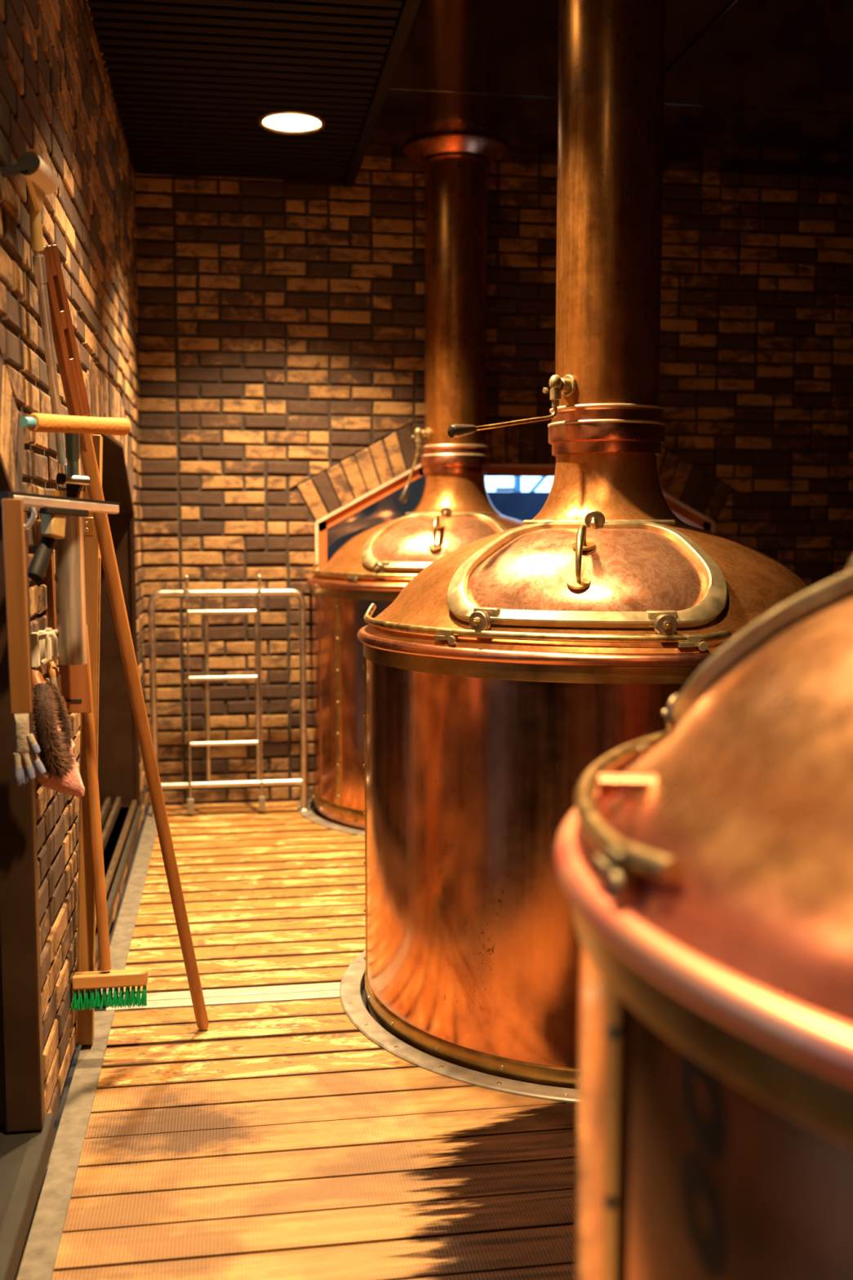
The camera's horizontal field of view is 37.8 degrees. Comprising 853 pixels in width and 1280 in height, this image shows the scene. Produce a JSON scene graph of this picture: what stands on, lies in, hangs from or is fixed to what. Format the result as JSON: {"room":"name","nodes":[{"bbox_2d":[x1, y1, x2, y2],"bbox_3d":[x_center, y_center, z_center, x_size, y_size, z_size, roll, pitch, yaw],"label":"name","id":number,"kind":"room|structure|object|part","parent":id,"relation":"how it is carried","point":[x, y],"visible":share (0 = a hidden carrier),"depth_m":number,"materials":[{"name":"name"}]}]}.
{"room":"processing plant","nodes":[
{"label":"processing plant","id":0,"kind":"room"},
{"bbox_2d":[0,0,147,1121],"bbox_3d":[-0.756,-0.415,2.018,0.014,3.253,8.280,-1,5,-9],"label":"wall","id":1,"kind":"structure","parent":0,"point":[57,104],"depth_m":3.19,"materials":[{"name":"brick"}]},
{"bbox_2d":[1,498,31,714],"bbox_3d":[-0.762,-0.062,2.314,0.040,0.400,0.022,-1,5,-9],"label":"batten","id":2,"kind":"object","parent":1,"relation":"attached to","point":[12,509],"visible":1,"depth_m":2.30,"materials":[{"name":"brown wood"}]},
{"bbox_2d":[0,452,54,1279],"bbox_3d":[-0.831,0.348,1.548,0.378,1.700,2.200,-1,5,-9],"label":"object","id":3,"kind":"structure","parent":1,"relation":"in","point":[27,1133],"depth_m":2.58,"materials":[{"name":"brown wood"}]},
{"bbox_3d":[-0.810,1.165,1.627,0.335,0.060,2.180,-1,5,-9],"label":"sill","id":4,"kind":"part","parent":3,"relation":"part of","materials":[{"name":"stone"}]},
{"bbox_2d":[13,713,45,786],"bbox_3d":[-0.797,0.218,2.497,0.062,0.149,0.026,-1,5,-9],"label":"glove","id":5,"kind":"object","parent":3,"relation":"hanging from","point":[26,747],"visible":0.99,"depth_m":2.49,"materials":[{"name":"white fabric"}]},
{"bbox_2d":[24,506,37,529],"bbox_3d":[-0.810,-0.263,2.511,0.047,0.081,0.036,-1,5,-9],"label":"wall hook","id":6,"kind":"object","parent":1,"relation":"attached to","point":[32,520],"visible":0.34,"depth_m":2.51,"materials":[{"name":"metal"}]},
{"bbox_2d":[0,491,119,582],"bbox_3d":[-0.739,-0.207,2.507,0.046,0.175,0.383,2,6,18],"label":"squeegee","id":7,"kind":"object","parent":6,"relation":"hanging from","point":[54,509],"visible":0.92,"depth_m":2.46,"materials":[{"name":"metal"}]},
{"bbox_2d":[40,513,66,539],"bbox_3d":[-0.744,-0.230,2.479,0.032,0.060,0.052,2,6,19],"label":"socket","id":8,"kind":"object","parent":7,"relation":"attached to","point":[52,525],"depth_m":2.46,"materials":[{"name":"beige metal"}]},
{"bbox_3d":[-0.727,-0.280,2.496,0.022,0.028,0.383,2,6,19],"label":"rubber blade","id":9,"kind":"part","parent":7,"relation":"part of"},
{"bbox_2d":[0,151,66,488],"bbox_3d":[-0.801,-0.650,2.586,0.075,0.652,0.454,-1,5,-9],"label":"washer","id":10,"kind":"object","parent":1,"relation":"attached to","point":[41,180],"visible":0.91,"depth_m":2.60,"materials":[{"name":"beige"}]},
{"bbox_2d":[31,631,51,667],"bbox_3d":[-0.828,0.021,2.677,0.042,0.075,0.030,-1,5,-9],"label":"clip","id":11,"kind":"object","parent":1,"relation":"attached to","point":[36,637],"visible":0.94,"depth_m":2.67,"materials":[{"name":"white plastic"}]},
{"bbox_2d":[31,667,76,782],"bbox_3d":[-0.799,0.185,2.648,0.107,0.248,0.115,-1,5,-9],"label":"brush","id":12,"kind":"object","parent":11,"relation":"hanging from","point":[55,744],"visible":0.98,"depth_m":2.63,"materials":[{"name":"brown wood"}]},
{"bbox_3d":[-0.837,0.086,2.668,0.048,0.055,0.032,3,6,29],"label":"wire stem","id":13,"kind":"part","parent":12,"relation":"part of","materials":[{"name":"brown wood"}]},
{"bbox_2d":[38,630,57,664],"bbox_3d":[-0.844,0.016,2.776,0.042,0.075,0.030,-1,5,-9],"label":"clip","id":14,"kind":"object","parent":1,"relation":"attached to","point":[55,640],"visible":0.62,"depth_m":2.77,"materials":[{"name":"white plastic"}]},
{"bbox_2d":[41,551,57,659],"bbox_3d":[-0.887,-0.083,2.910,0.041,0.260,0.016,-1,5,-9],"label":"wooden board","id":15,"kind":"object","parent":1,"relation":"attached to","point":[49,580],"visible":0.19,"depth_m":2.90,"materials":[{"name":"brown wood"}]},
{"bbox_2d":[44,627,58,658],"bbox_3d":[-0.860,0.010,2.874,0.042,0.075,0.030,-1,5,-9],"label":"clip","id":16,"kind":"object","parent":1,"relation":"attached to","point":[47,629],"visible":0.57,"depth_m":2.87,"materials":[{"name":"white plastic"}]},
{"bbox_2d":[47,660,61,691],"bbox_3d":[-0.874,0.078,2.903,0.042,0.084,0.027,3,6,27],"label":"brush","id":17,"kind":"object","parent":16,"relation":"hanging from","point":[53,673],"visible":0.72,"depth_m":2.89,"materials":[{"name":"brown wood"}]},
{"bbox_3d":[-0.874,0.062,2.902,0.042,0.053,0.027,3,6,27],"label":"handle","id":18,"kind":"part","parent":17,"relation":"part of","materials":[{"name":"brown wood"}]},
{"bbox_2d":[35,728,84,797],"bbox_3d":[-0.815,0.267,2.742,0.116,0.167,0.052,-2,6,-20],"label":"cloth","id":19,"kind":"object","parent":1,"relation":"hanging from","point":[73,785],"visible":0.22,"depth_m":2.74,"materials":[{"name":"fabric"}]},
{"bbox_2d":[14,1010,115,1279],"bbox_3d":[-0.648,1.253,1.783,0.067,0.030,3.680,-1,5,-9],"label":"trim","id":20,"kind":"structure","parent":1,"relation":"attached to","point":[39,1255],"depth_m":2.73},
{"bbox_2d":[75,434,102,1044],"bbox_3d":[-0.902,0.269,3.337,0.062,1.629,0.187,1,5,10],"label":"staff","id":21,"kind":"object","parent":20,"relation":"on","point":[86,944],"visible":0.68,"depth_m":3.32,"materials":[{"name":"brown wood"}]},
{"bbox_3d":[-0.905,-0.303,3.317,0.037,0.048,0.036,-1,5,-9],"label":"lock plate","id":22,"kind":"part","parent":21,"relation":"part of","materials":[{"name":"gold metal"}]},
{"bbox_2d":[51,490,87,665],"bbox_3d":[-0.840,-0.143,2.873,0.107,0.398,0.074,-1,5,-9],"label":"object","id":23,"kind":"object","parent":1,"relation":"attached to","point":[69,557],"visible":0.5,"depth_m":2.85,"materials":[{"name":"leather"}]},
{"bbox_2d":[19,413,130,497],"bbox_3d":[-0.792,-0.381,2.642,0.172,0.198,0.339,2,6,22],"label":"sleeve applicator","id":24,"kind":"object","parent":23,"relation":"in","point":[73,426],"visible":0.85,"depth_m":2.63,"materials":[{"name":"yellow-orange microfibre fabric"},{"name":"teal plastic"}]},
{"bbox_3d":[-0.777,-0.382,2.735,0.031,0.183,0.193,-2,6,-16],"label":"handle","id":25,"kind":"part","parent":24,"relation":"part of","materials":[{"name":"black plastic"}]},
{"bbox_2d":[56,472,89,497],"bbox_3d":[-0.778,-0.340,2.742,0.024,0.054,0.071,5,7,44],"label":"squeegee","id":26,"kind":"object","parent":24,"relation":"attached to","point":[74,483],"visible":0.96,"depth_m":2.74,"materials":[{"name":"metal"}]},
{"bbox_2d":[58,636,92,712],"bbox_3d":[-0.850,-0.032,2.999,0.076,0.421,0.018,-1,5,-9],"label":"board","id":27,"kind":"object","parent":1,"relation":"attached to","point":[75,681],"visible":0.29,"depth_m":3.01,"materials":[{"name":"brown wood"}]},
{"bbox_2d":[71,624,147,1010],"bbox_3d":[-0.837,0.461,3.271,0.195,0.997,0.179,-1,5,-9],"label":"brush","id":28,"kind":"object","parent":1,"relation":"hanging from","point":[104,979],"visible":0.99,"depth_m":3.25,"materials":[{"name":"brown wood"}]},
{"bbox_3d":[-0.874,0.411,3.270,0.030,0.899,0.169,-3,6,-31],"label":"handle","id":29,"kind":"part","parent":28,"relation":"part of","materials":[{"name":"brown wood"}]},
{"bbox_2d":[78,433,142,964],"bbox_3d":[-1.319,0.070,4.576,0.360,1.735,2.200,-1,5,-9],"label":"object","id":30,"kind":"structure","parent":1,"relation":"in","point":[118,744],"depth_m":5.60,"materials":[{"name":"brown metal"}]},
{"bbox_3d":[-1.319,0.869,4.650,0.360,0.030,2.060,-1,5,-9],"label":"sill","id":31,"kind":"part","parent":30,"relation":"part of","materials":[{"name":"stone"}]},
{"bbox_2d":[95,804,157,998],"bbox_3d":[-1.153,0.956,4.979,0.067,0.030,2.560,-1,5,-9],"label":"trim","id":32,"kind":"structure","parent":1,"relation":"attached to","point":[122,938],"depth_m":4.65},
{"bbox_2d":[86,0,403,182],"bbox_3d":[-0.264,-1.914,1.956,1.120,0.110,8.500,-1,5,-9],"label":"ceiling","id":33,"kind":"structure","parent":0,"point":[191,82],"depth_m":4.67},
{"bbox_2d":[257,110,325,134],"bbox_3d":[-0.560,-2.158,5.181,0.280,0.023,0.280,-1,5,-9],"label":"recessed light","id":34,"kind":"object","parent":33,"relation":"in","point":[291,122],"visible":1,"depth_m":5.18,"materials":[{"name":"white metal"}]},
{"bbox_2d":[262,114,320,131],"bbox_3d":[-0.560,-2.159,5.181,0.238,0.006,0.238,-1,5,-9],"label":"diffuser","id":35,"kind":"object","parent":34,"relation":"attached to","point":[272,122],"depth_m":5.19,"materials":[{"name":"white plastic"}]},
{"bbox_2d":[342,0,422,186],"bbox_3d":[0.260,-1.941,2.037,0.050,0.190,8.400,-1,5,-9],"label":"trim","id":36,"kind":"structure","parent":33,"relation":"attached to","point":[409,9],"depth_m":4.68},
{"bbox_2d":[13,800,577,1279],"bbox_3d":[1.342,1.234,2.563,4.610,0.130,8.600,-1,5,-9],"label":"floor","id":37,"kind":"structure","parent":0,"point":[273,1140],"depth_m":2.90,"materials":[{"name":"brown wood"}]},
{"bbox_2d":[42,244,208,1030],"bbox_3d":[-0.729,0.107,3.081,0.038,2.013,0.646,2,6,20],"label":"wooden pole","id":38,"kind":"object","parent":37,"relation":"on","point":[63,331],"visible":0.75,"depth_m":3.00,"materials":[{"name":"brown wood"}]},
{"bbox_3d":[-0.811,-0.651,2.791,0.021,0.449,0.177,2,6,20],"label":"blade","id":39,"kind":"part","parent":38,"relation":"part of","materials":[{"name":"red wood"}]},
{"bbox_2d":[106,982,340,1011],"bbox_3d":[-0.582,1.075,3.713,0.720,0.032,0.110,-1,5,-9],"label":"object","id":40,"kind":"structure","parent":37,"relation":"on","point":[322,990],"depth_m":3.71,"materials":[{"name":"metal"}]},
{"bbox_2d":[147,574,310,817],"bbox_3d":[-0.952,0.267,5.992,0.773,1.161,0.065,-1,5,-9],"label":"metal railing","id":41,"kind":"object","parent":37,"relation":"on","point":[257,593],"visible":0.9,"depth_m":5.98,"materials":[{"name":"metal"}]},
{"bbox_3d":[-0.952,0.698,6.035,0.713,0.029,0.029,-1,5,-9],"label":"rail","id":42,"kind":"part","parent":41,"relation":"part of","materials":[{"name":"metal"}]},
{"bbox_3d":[-0.600,0.833,6.103,0.060,0.014,0.060,-1,5,-9],"label":"foot plate","id":43,"kind":"part","parent":41,"relation":"part of","materials":[{"name":"metal"}]},
{"bbox_2d":[297,798,364,836],"bbox_3d":[0.142,0.835,6.275,1.580,0.038,1.580,-1,5,-9],"label":"trim","id":44,"kind":"structure","parent":37,"relation":"on","point":[309,815],"depth_m":5.83,"materials":[{"name":"metal"}]},
{"bbox_2d":[306,133,524,831],"bbox_3d":[0.142,-0.751,6.128,1.463,3.233,1.463,3,6,32],"label":"kettle","id":45,"kind":"object","parent":37,"relation":"on","point":[455,510],"visible":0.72,"depth_m":5.88,"materials":[{"name":"orange metal"}]},
{"bbox_3d":[-0.177,-0.316,5.729,1.176,0.046,0.341,4,7,36],"label":"rail","id":46,"kind":"part","parent":45,"relation":"part of","materials":[{"name":"gold metal"}]},
{"bbox_3d":[-0.108,-0.704,6.014,0.050,0.088,0.039,-1,5,-9],"label":"lever knob","id":47,"kind":"part","parent":45,"relation":"part of","materials":[{"name":"black plastic"}]},
{"bbox_3d":[-0.068,-0.864,6.020,0.074,0.262,0.012,-2,6,-25],"label":"lever rod","id":48,"kind":"part","parent":45,"relation":"part of","materials":[{"name":"gold metal"}]},
{"bbox_3d":[0.061,-0.452,5.698,0.721,0.259,0.413,1,5,10],"label":"hatch frame","id":49,"kind":"part","parent":45,"relation":"part of","materials":[{"name":"gold metal"}]},
{"bbox_3d":[0.062,-0.456,5.704,0.618,0.213,0.346,1,5,10],"label":"hatch panel","id":50,"kind":"part","parent":45,"relation":"part of","materials":[{"name":"orange metal"}]},
{"bbox_3d":[0.046,-0.485,5.612,0.060,0.160,0.154,1,5,10],"label":"hatch handle","id":51,"kind":"part","parent":45,"relation":"part of","materials":[{"name":"gold metal"}]},
{"bbox_2d":[339,950,577,1103],"bbox_3d":[0.526,1.065,3.797,1.580,0.038,1.580,-1,5,-9],"label":"trim","id":52,"kind":"structure","parent":37,"relation":"on","point":[353,980],"depth_m":3.27,"materials":[{"name":"metal"}]},
{"bbox_2d":[357,0,811,1088],"bbox_3d":[0.526,-0.498,3.652,1.463,3.278,1.463,-4,6,-35],"label":"kettle","id":53,"kind":"object","parent":37,"relation":"on","point":[521,658],"visible":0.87,"depth_m":3.25,"materials":[{"name":"orange metal"}]},
{"bbox_3d":[0.094,-0.559,3.336,0.089,0.040,0.039,-5,7,-42],"label":"lever knob","id":54,"kind":"part","parent":53,"relation":"part of","materials":[{"name":"black plastic"}]},
{"bbox_3d":[0.245,-0.640,3.434,0.307,0.140,0.012,-4,7,-36],"label":"lever rod","id":55,"kind":"part","parent":53,"relation":"part of","materials":[{"name":"gold metal"}]},
{"bbox_3d":[0.187,-0.042,3.268,1.169,0.046,0.336,4,7,38],"label":"rail","id":56,"kind":"part","parent":53,"relation":"part of","materials":[{"name":"gold metal"}]},
{"bbox_3d":[0.392,-0.211,3.147,0.060,0.160,0.154,1,5,14],"label":"hatch handle","id":57,"kind":"part","parent":53,"relation":"part of","materials":[{"name":"gold metal"}]},
{"bbox_3d":[0.414,-0.182,3.237,0.618,0.213,0.346,1,5,14],"label":"hatch panel","id":58,"kind":"part","parent":53,"relation":"part of","materials":[{"name":"orange metal"}]},
{"bbox_3d":[0.412,-0.178,3.232,0.721,0.259,0.413,1,5,14],"label":"hatch frame","id":59,"kind":"part","parent":53,"relation":"part of","materials":[{"name":"gold metal"}]},
{"bbox_2d":[554,554,852,1279],"bbox_3d":[0.854,-0.263,1.112,1.463,3.278,1.463,2,6,17],"label":"kettle","id":60,"kind":"object","parent":37,"relation":"on","point":[707,879],"visible":1,"depth_m":0.95,"materials":[{"name":"orange metal"}]},
{"bbox_3d":[0.231,0.140,1.194,0.130,0.052,0.052,0,5,4],"label":"dome spout","id":61,"kind":"part","parent":60,"relation":"part of","materials":[{"name":"beige metal"}]},
{"bbox_3d":[0.590,0.129,1.537,1.335,0.026,0.488,-4,6,-35],"label":"rail","id":62,"kind":"part","parent":60,"relation":"part of","materials":[{"name":"gold metal"}]},
{"bbox_3d":[0.630,-0.021,1.541,0.721,0.259,0.413,-3,6,-29],"label":"hatch frame","id":63,"kind":"part","parent":60,"relation":"part of","materials":[{"name":"gold metal"}]},
{"bbox_3d":[0.633,-0.025,1.535,0.618,0.213,0.346,-3,6,-29],"label":"hatch panel","id":64,"kind":"part","parent":60,"relation":"part of","materials":[{"name":"orange metal"}]},
{"bbox_3d":[0.590,-0.069,1.610,0.060,0.160,0.154,-3,6,-29],"label":"hatch handle","id":65,"kind":"part","parent":60,"relation":"part of","materials":[{"name":"gold metal"}]},
{"bbox_2d":[133,155,852,804],"bbox_3d":[0.785,-0.823,6.426,4.435,3.253,0.014,-1,5,-9],"label":"wall","id":66,"kind":"structure","parent":0,"point":[280,334],"depth_m":6.24,"materials":[{"name":"brick"}]},
{"bbox_2d":[315,463,715,570],"bbox_3d":[0.425,-0.079,6.804,2.210,1.820,0.733,-1,5,-9],"label":"window","id":67,"kind":"structure","parent":66,"relation":"in","point":[691,517],"depth_m":6.30,"materials":[{"name":"orange metal"}]},
{"bbox_2d":[364,0,852,178],"bbox_3d":[1.983,-2.068,2.333,3.600,0.088,8.670,-1,5,-9],"label":"ceiling","id":68,"kind":"structure","parent":0,"point":[752,86],"depth_m":5.08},
{"label":"outside","id":69,"kind":"structure","parent":0,"visible":0},
{"bbox_2d":[495,476,546,491],"bbox_3d":[0.696,-0.109,8.691,0.447,2.411,0.050,-1,5,-9],"label":"steel frame","id":70,"kind":"object","parent":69,"point":[517,480],"visible":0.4,"depth_m":8.57,"materials":[{"name":"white metal"}]},
{"bbox_3d":[0.627,-0.108,8.680,0.047,2.411,0.050,-1,5,-9],"label":"post","id":71,"kind":"part","parent":70,"relation":"part of","materials":[{"name":"blue metal"}]},
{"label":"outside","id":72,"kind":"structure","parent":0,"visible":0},
{"bbox_2d":[326,475,425,562],"bbox_3d":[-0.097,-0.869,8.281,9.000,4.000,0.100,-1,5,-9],"label":"window pane","id":73,"kind":"structure","parent":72,"point":[388,508],"depth_m":8.20,"materials":[{"name":"clear glass"}]},
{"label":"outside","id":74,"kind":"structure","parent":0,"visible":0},
{"bbox_2d":[487,491,550,521],"bbox_3d":[-0.106,0.310,8.450,9.000,2.621,0.100,-1,5,-9],"label":"wall","id":75,"kind":"structure","parent":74,"point":[522,506],"depth_m":8.40,"materials":[{"name":"blue paint"}]}
]}

